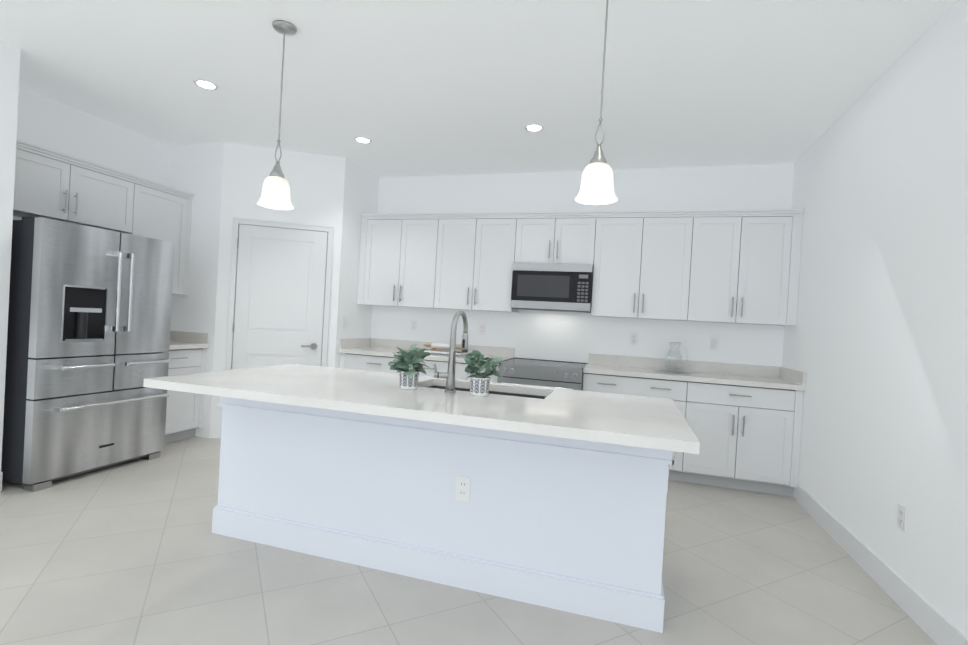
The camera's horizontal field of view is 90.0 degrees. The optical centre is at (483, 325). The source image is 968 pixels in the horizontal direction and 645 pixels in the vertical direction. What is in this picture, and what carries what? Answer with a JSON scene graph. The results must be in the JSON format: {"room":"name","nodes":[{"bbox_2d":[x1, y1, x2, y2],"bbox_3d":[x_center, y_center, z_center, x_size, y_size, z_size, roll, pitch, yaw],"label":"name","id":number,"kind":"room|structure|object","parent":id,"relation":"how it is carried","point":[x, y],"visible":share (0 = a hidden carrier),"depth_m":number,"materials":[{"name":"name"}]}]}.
{"room":"kitchen","nodes":[
{"label":"kitchen","id":0,"kind":"room"},
{"bbox_2d":[0,40,20,471],"bbox_3d":[-3.412,-0.371,3.163,0.660,2.870,0.150,3,1,17],"label":"wall","id":1,"kind":"structure","parent":0,"point":[9,70],"depth_m":3.11,"materials":[{"name":"white paint"}]},
{"bbox_2d":[13,86,168,219],"bbox_3d":[-4.321,-0.406,1.469,0.120,2.870,7.384,3,1,17],"label":"wall","id":2,"kind":"structure","parent":0,"point":[49,123],"depth_m":4.14,"materials":[{"name":"white paint"}]},
{"bbox_2d":[13,143,132,234],"bbox_3d":[-3.354,-1.046,3.776,0.330,0.455,1.010,3,1,17],"label":"upper cabinet","id":3,"kind":"object","parent":2,"relation":"attached to","point":[53,184],"depth_m":3.74,"materials":[{"name":"white paint"}]},
{"bbox_2d":[133,179,192,294],"bbox_3d":[-3.144,-0.791,4.542,0.335,0.955,0.581,3,1,17],"label":"upper cabinet","id":4,"kind":"object","parent":2,"relation":"attached to","point":[160,213],"depth_m":4.54,"materials":[{"name":"white paint"}]},
{"bbox_2d":[167,142,223,437],"bbox_3d":[-2.898,-0.357,4.835,0.693,2.870,0.120,3,1,17],"label":"wall","id":5,"kind":"structure","parent":0,"point":[196,170],"depth_m":4.74,"materials":[{"name":"white paint"}]},
{"bbox_2d":[170,331,208,342],"bbox_3d":[-2.960,0.111,4.773,0.615,0.100,0.020,3,1,17],"label":"backsplash","id":6,"kind":"structure","parent":5,"relation":"attached to","point":[182,337],"depth_m":4.74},
{"bbox_2d":[209,142,345,437],"bbox_3d":[-2.050,-0.311,4.869,1.129,2.870,0.120,3,1,-14],"label":"wall","id":7,"kind":"structure","parent":0,"point":[316,182],"depth_m":4.77,"materials":[{"name":"white paint"}]},
{"bbox_2d":[225,217,333,369],"bbox_3d":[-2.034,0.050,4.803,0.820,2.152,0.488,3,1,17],"label":"pantry door","id":8,"kind":"structure","parent":7,"relation":"in","point":[279,293],"depth_m":4.79,"materials":[{"name":"white paint"}]},
{"bbox_2d":[335,158,378,367],"bbox_3d":[-1.447,-0.281,5.291,0.120,2.870,0.690,3,1,17],"label":"wall","id":9,"kind":"structure","parent":0,"point":[361,186],"depth_m":5.16,"materials":[{"name":"white paint"}]},
{"bbox_2d":[342,317,346,327],"bbox_3d":[-1.458,-0.034,5.068,0.011,0.115,0.070,3,1,17],"label":"light switch","id":10,"kind":"object","parent":9,"relation":"attached to","point":[344,322],"visible":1,"depth_m":5.06,"materials":[{"name":"white plastic"}]},
{"bbox_2d":[339,338,370,347],"bbox_3d":[-1.399,0.193,5.288,0.020,0.100,0.615,3,1,17],"label":"backsplash","id":11,"kind":"structure","parent":9,"relation":"attached to","point":[366,342],"depth_m":5.27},
{"bbox_2d":[0,436,936,644],"bbox_3d":[-1.353,1.248,1.230,6.120,0.100,8.640,3,1,17],"label":"floor","id":12,"kind":"structure","parent":0,"point":[135,552],"depth_m":2.31,"materials":[{"name":"tile"}]},
{"bbox_2d":[1,217,174,491],"bbox_3d":[-3.106,0.175,3.697,0.862,1.805,0.955,3,1,17],"label":"fridge","id":13,"kind":"object","parent":12,"relation":"on","point":[89,326],"visible":0.96,"depth_m":3.40,"materials":[{"name":"grey metal"}]},
{"bbox_2d":[164,347,208,443],"bbox_3d":[-3.093,0.634,4.516,0.605,0.874,0.581,3,1,17],"label":"base cabinet","id":14,"kind":"object","parent":12,"relation":"on","point":[184,410],"depth_m":4.51,"materials":[{"name":"white paint"}]},
{"bbox_2d":[169,339,208,350],"bbox_3d":[-3.053,0.178,4.508,0.635,0.040,0.581,3,1,17],"label":"countertop","id":15,"kind":"structure","parent":14,"relation":"on","point":[174,346],"depth_m":4.49,"materials":[{"name":"white stone"}]},
{"bbox_2d":[339,352,412,373],"bbox_3d":[-1.035,0.742,5.202,0.827,0.874,0.605,3,1,17],"label":"base cabinet","id":16,"kind":"object","parent":12,"relation":"on","point":[366,363],"depth_m":4.94,"materials":[{"name":"white paint"}]},
{"bbox_2d":[339,348,513,363],"bbox_3d":[-0.591,0.310,5.058,1.709,0.040,0.635,3,1,17],"label":"countertop","id":17,"kind":"structure","parent":16,"relation":"on","point":[354,351],"depth_m":4.93,"materials":[{"name":"white stone"}]},
{"bbox_2d":[423,342,466,355],"bbox_3d":[-0.427,0.241,5.062,0.460,0.112,0.210,3,1,17],"label":"tray","id":18,"kind":"object","parent":17,"relation":"on","point":[434,346],"visible":0.62,"depth_m":5.04,"materials":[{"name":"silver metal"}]},
{"bbox_2d":[189,384,686,632],"bbox_3d":[-0.322,0.806,2.547,2.415,0.874,0.885,3,1,17],"label":"kitchen island","id":19,"kind":"object","parent":12,"relation":"on","point":[553,498],"depth_m":2.34,"materials":[{"name":"white paint"}]},
{"bbox_2d":[143,364,699,453],"bbox_3d":[-0.307,0.348,2.483,2.470,0.040,1.055,3,1,17],"label":"island countertop","id":20,"kind":"structure","parent":19,"relation":"on","point":[564,414],"depth_m":2.16,"materials":[{"name":"white stone"}]},
{"bbox_2d":[388,343,429,389],"bbox_3d":[-0.391,0.207,2.487,0.222,0.231,0.208,3,1,17],"label":"plant","id":21,"kind":"object","parent":20,"relation":"on","point":[413,356],"visible":1,"depth_m":2.44,"materials":[{"name":"green plant"}]},
{"bbox_2d":[434,310,467,391],"bbox_3d":[-0.162,0.126,2.549,0.118,0.418,0.248,3,1,17],"label":"faucet","id":22,"kind":"object","parent":20,"relation":"on","point":[449,375],"visible":1,"depth_m":2.45,"materials":[{"name":"silver metal"}]},
{"bbox_2d":[464,350,502,395],"bbox_3d":[-0.007,0.233,2.390,0.207,0.225,0.219,3,1,17],"label":"plant","id":23,"kind":"object","parent":20,"relation":"on","point":[479,381],"visible":1,"depth_m":2.36,"materials":[{"name":"green plant"}]},
{"bbox_2d":[419,360,497,382],"bbox_3d":[-0.274,0.786,4.973,1.001,0.874,0.600,3,1,17],"label":"base cabinet","id":24,"kind":"object","parent":12,"relation":"on","point":[442,366],"depth_m":4.69,"materials":[{"name":"white paint"}]},
{"bbox_2d":[497,357,587,390],"bbox_3d":[0.560,0.814,4.662,0.768,0.917,0.732,3,1,17],"label":"range","id":25,"kind":"object","parent":12,"relation":"on","point":[544,373],"visible":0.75,"depth_m":4.38,"materials":[{"name":"silver metal"}]},
{"bbox_2d":[582,372,698,482],"bbox_3d":[1.390,0.882,4.478,0.925,0.874,0.600,3,1,17],"label":"base cabinet","id":26,"kind":"object","parent":12,"relation":"on","point":[682,392],"depth_m":4.14,"materials":[{"name":"white paint"}]},
{"bbox_2d":[691,384,803,496],"bbox_3d":[2.156,0.927,4.253,0.914,0.874,0.605,3,1,17],"label":"base cabinet","id":27,"kind":"object","parent":12,"relation":"on","point":[749,439],"depth_m":3.95,"materials":[{"name":"white paint"}]},
{"bbox_2d":[583,364,805,391],"bbox_3d":[1.791,0.448,4.349,1.719,0.040,0.635,3,1,17],"label":"countertop","id":28,"kind":"structure","parent":27,"relation":"on","point":[599,369],"depth_m":4.14,"materials":[{"name":"white stone"}]},
{"bbox_2d":[652,342,694,372],"bbox_3d":[1.752,0.288,4.457,0.372,0.270,0.372,3,1,17],"label":"pitcher","id":29,"kind":"object","parent":28,"relation":"on","point":[675,369],"visible":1,"depth_m":4.45,"materials":[{"name":"clear glass"}]},
{"bbox_2d":[0,0,957,177],"bbox_3d":[-1.189,-1.717,1.204,6.120,0.100,8.640,3,1,17],"label":"ceiling","id":30,"kind":"structure","parent":0,"point":[410,88],"depth_m":3.13,"materials":[{"name":"white paint"}]},
{"bbox_2d":[193,79,218,89],"bbox_3d":[-1.996,-1.730,3.478,0.160,0.004,0.160,3,1,17],"label":"recessed light","id":31,"kind":"object","parent":30,"relation":"in","point":[206,84],"visible":1,"depth_m":3.47,"materials":[{"name":"white paint"}]},
{"bbox_2d":[257,20,296,209],"bbox_3d":[-1.146,-1.175,2.720,0.192,1.004,0.192,3,1,17],"label":"pendant light","id":32,"kind":"object","parent":30,"relation":"hanging from","point":[275,191],"visible":0.98,"depth_m":2.69,"materials":[{"name":"white glass"}]},
{"bbox_2d":[354,137,371,143],"bbox_3d":[-1.104,-1.689,4.412,0.160,0.004,0.160,3,1,17],"label":"recessed light","id":33,"kind":"object","parent":30,"relation":"in","point":[364,140],"visible":1,"depth_m":4.41,"materials":[{"name":"white paint"}]},
{"bbox_2d":[524,124,543,131],"bbox_3d":[0.406,-1.601,3.921,0.160,0.004,0.160,3,1,17],"label":"recessed light","id":34,"kind":"object","parent":30,"relation":"in","point":[534,127],"visible":1,"depth_m":3.92,"materials":[{"name":"white paint"}]},
{"bbox_2d":[575,0,617,204],"bbox_3d":[0.540,-1.077,2.208,0.192,1.004,0.192,3,1,17],"label":"pendant light","id":35,"kind":"object","parent":30,"relation":"hanging from","point":[596,187],"visible":1,"depth_m":2.18,"materials":[{"name":"white glass"}]},
{"bbox_2d":[371,163,793,366],"bbox_3d":[0.741,-0.158,5.063,4.450,2.870,0.120,3,1,17],"label":"wall","id":36,"kind":"structure","parent":0,"point":[559,336],"depth_m":4.92,"materials":[{"name":"white paint"}]},
{"bbox_2d":[357,216,442,308],"bbox_3d":[-0.853,-0.676,5.299,0.962,0.945,0.335,3,1,17],"label":"upper cabinet","id":37,"kind":"object","parent":36,"relation":"attached to","point":[401,257],"depth_m":5.13,"materials":[{"name":"white paint"}]},
{"bbox_2d":[411,320,416,330],"bbox_3d":[-0.789,-0.001,5.449,0.070,0.115,0.008,3,1,17],"label":"electrical outlet","id":38,"kind":"object","parent":36,"relation":"attached to","point":[413,325],"visible":1,"depth_m":5.45,"materials":[{"name":"white plastic"}]},
{"bbox_2d":[439,216,518,312],"bbox_3d":[-0.081,-0.631,5.067,0.890,0.945,0.330,3,1,17],"label":"upper cabinet","id":39,"kind":"object","parent":36,"relation":"attached to","point":[479,251],"depth_m":4.89,"materials":[{"name":"white paint"}]},
{"bbox_2d":[479,324,485,334],"bbox_3d":[-0.019,0.044,5.220,0.070,0.115,0.008,3,1,17],"label":"electrical outlet","id":40,"kind":"object","parent":36,"relation":"attached to","point":[482,327],"visible":1,"depth_m":5.22,"materials":[{"name":"white plastic"}]},
{"bbox_2d":[515,212,598,267],"bbox_3d":[0.725,-0.825,4.829,0.768,0.464,0.330,3,1,17],"label":"upper cabinet","id":41,"kind":"object","parent":36,"relation":"attached to","point":[560,237],"depth_m":4.66,"materials":[{"name":"white paint"}]},
{"bbox_2d":[511,263,593,312],"bbox_3d":[0.692,-0.371,4.805,0.762,0.442,0.400,3,1,17],"label":"microwave","id":42,"kind":"object","parent":41,"relation":"attached to","point":[553,287],"visible":1,"depth_m":4.61,"materials":[{"name":"silver plastic"}]},
{"bbox_2d":[371,338,778,375],"bbox_3d":[0.694,0.311,4.997,4.204,0.100,0.020,3,1,17],"label":"backsplash","id":43,"kind":"structure","parent":36,"relation":"attached to","point":[632,362],"depth_m":4.74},
{"bbox_2d":[630,333,637,344],"bbox_3d":[1.480,0.131,4.774,0.070,0.115,0.008,3,1,17],"label":"electrical outlet","id":44,"kind":"object","parent":36,"relation":"attached to","point":[633,338],"visible":1,"depth_m":4.77,"materials":[{"name":"white plastic"}]},
{"bbox_2d":[591,212,702,320],"bbox_3d":[1.515,-0.539,4.592,0.909,0.945,0.330,3,1,17],"label":"upper cabinet","id":45,"kind":"object","parent":36,"relation":"attached to","point":[647,263],"depth_m":4.43,"materials":[{"name":"white paint"}]},
{"bbox_2d":[710,337,718,349],"bbox_3d":[2.174,0.171,4.568,0.070,0.115,0.008,3,1,17],"label":"electrical outlet","id":46,"kind":"object","parent":36,"relation":"attached to","point":[714,343],"visible":1,"depth_m":4.57,"materials":[{"name":"white plastic"}]},
{"bbox_2d":[695,212,803,325],"bbox_3d":[2.273,-0.495,4.369,0.914,0.945,0.335,3,1,17],"label":"upper cabinet","id":47,"kind":"object","parent":36,"relation":"attached to","point":[740,266],"depth_m":4.19,"materials":[{"name":"white paint"}]},
{"bbox_2d":[782,0,967,637],"bbox_3d":[1.583,-0.068,0.305,0.120,2.870,8.520,3,1,17],"label":"wall","id":48,"kind":"structure","parent":0,"point":[875,345],"depth_m":2.58,"materials":[{"name":"white paint"}]},
{"bbox_2d":[779,368,805,383],"bbox_3d":[2.605,0.425,4.097,0.020,0.100,0.615,3,1,17],"label":"backsplash","id":49,"kind":"structure","parent":48,"relation":"attached to","point":[784,373],"depth_m":4.04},
{"bbox_2d":[796,484,967,644],"bbox_3d":[1.371,1.294,0.097,0.015,0.130,7.780,3,1,17],"label":"baseboard","id":50,"kind":"structure","parent":48,"relation":"attached to","point":[936,626],"depth_m":2.48,"materials":[{"name":"white paint"}]},
{"bbox_2d":[897,503,906,531],"bbox_3d":[2.083,0.957,2.413,0.008,0.115,0.070,3,1,17],"label":"outlet","id":51,"kind":"object","parent":48,"relation":"attached to","point":[901,517],"visible":1,"depth_m":2.41,"materials":[{"name":"white plastic"}]}
]}

